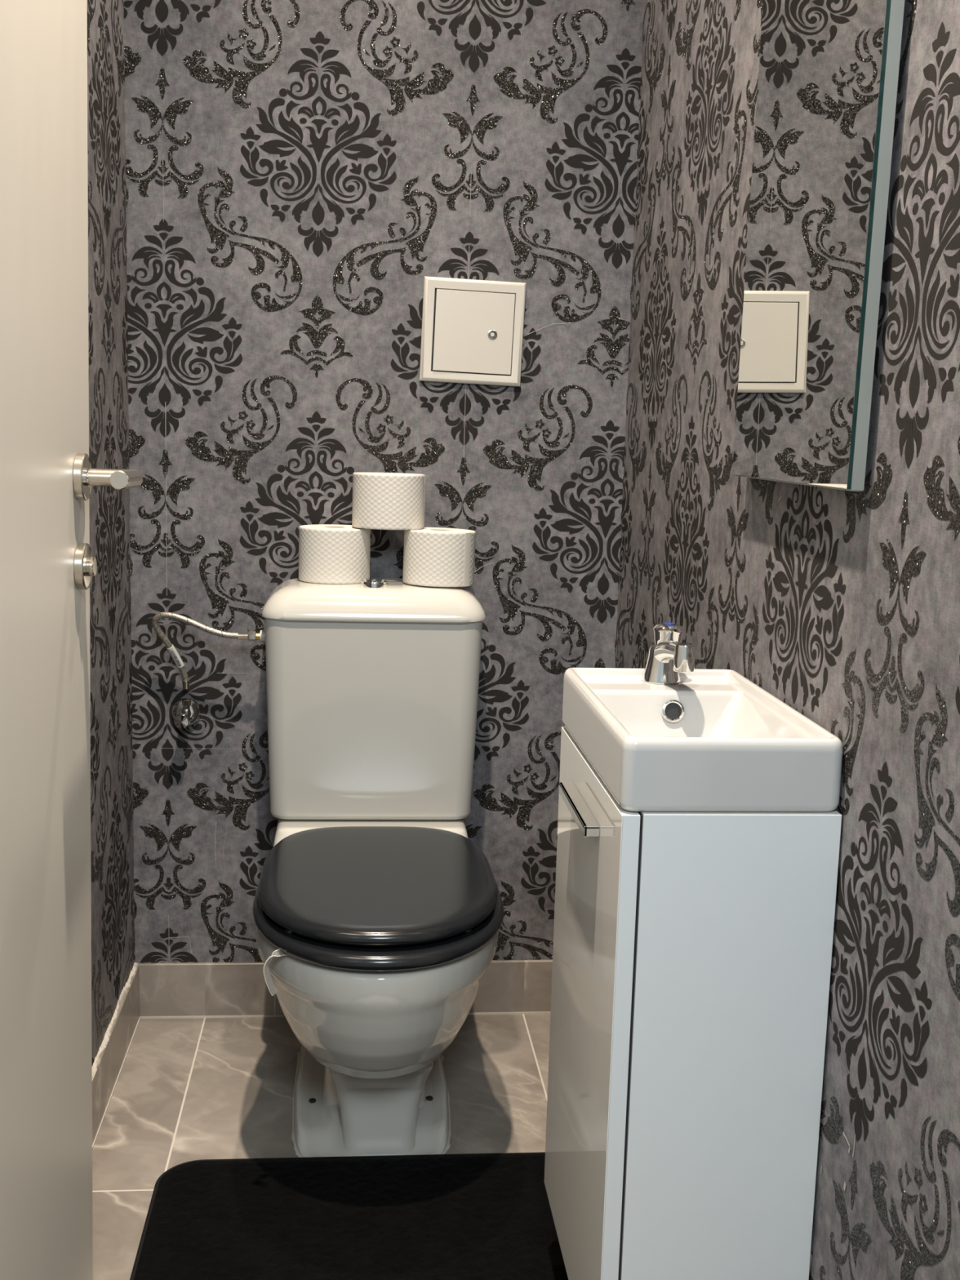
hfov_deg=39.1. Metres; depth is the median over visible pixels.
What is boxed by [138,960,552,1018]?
baseboard
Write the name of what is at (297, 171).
wall
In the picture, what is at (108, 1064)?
baseboard
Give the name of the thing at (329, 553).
toilet roll
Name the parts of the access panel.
door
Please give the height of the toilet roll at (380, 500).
0.095 m
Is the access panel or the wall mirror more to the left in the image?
the access panel
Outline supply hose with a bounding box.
[151,612,265,688]
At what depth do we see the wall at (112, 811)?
2.20 m
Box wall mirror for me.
[732,0,904,491]
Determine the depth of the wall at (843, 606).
1.30 m
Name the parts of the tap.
spout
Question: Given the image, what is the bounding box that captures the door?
[0,0,142,1279]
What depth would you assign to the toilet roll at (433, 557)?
2.31 m
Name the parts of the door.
plate, handle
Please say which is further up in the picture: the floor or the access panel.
the access panel
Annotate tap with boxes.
[641,622,694,684]
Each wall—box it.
[87,0,135,1065]
[124,0,644,963]
[614,0,959,1279]
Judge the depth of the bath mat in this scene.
1.89 m
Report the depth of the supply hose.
2.36 m
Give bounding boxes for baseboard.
[92,962,140,1149]
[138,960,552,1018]
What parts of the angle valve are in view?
knob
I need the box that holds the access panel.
[419,275,526,386]
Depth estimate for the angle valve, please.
2.45 m
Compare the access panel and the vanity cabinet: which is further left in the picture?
the access panel
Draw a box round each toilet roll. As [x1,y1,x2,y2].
[298,524,370,584]
[351,472,425,529]
[402,527,475,586]
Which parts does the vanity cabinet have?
handle, door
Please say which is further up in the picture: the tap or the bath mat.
the tap
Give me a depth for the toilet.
2.18 m
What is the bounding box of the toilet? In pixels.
[253,577,503,1157]
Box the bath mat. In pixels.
[129,1151,568,1279]
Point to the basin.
(711, 740)
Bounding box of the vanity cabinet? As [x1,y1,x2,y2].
[544,726,841,1279]
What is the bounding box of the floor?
[92,1013,550,1279]
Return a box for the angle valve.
[171,697,200,728]
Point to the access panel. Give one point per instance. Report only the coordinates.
(472, 332)
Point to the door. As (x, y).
(48, 566)
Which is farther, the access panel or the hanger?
the access panel
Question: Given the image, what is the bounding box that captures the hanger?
[263,949,288,995]
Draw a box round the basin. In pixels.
[562,667,843,812]

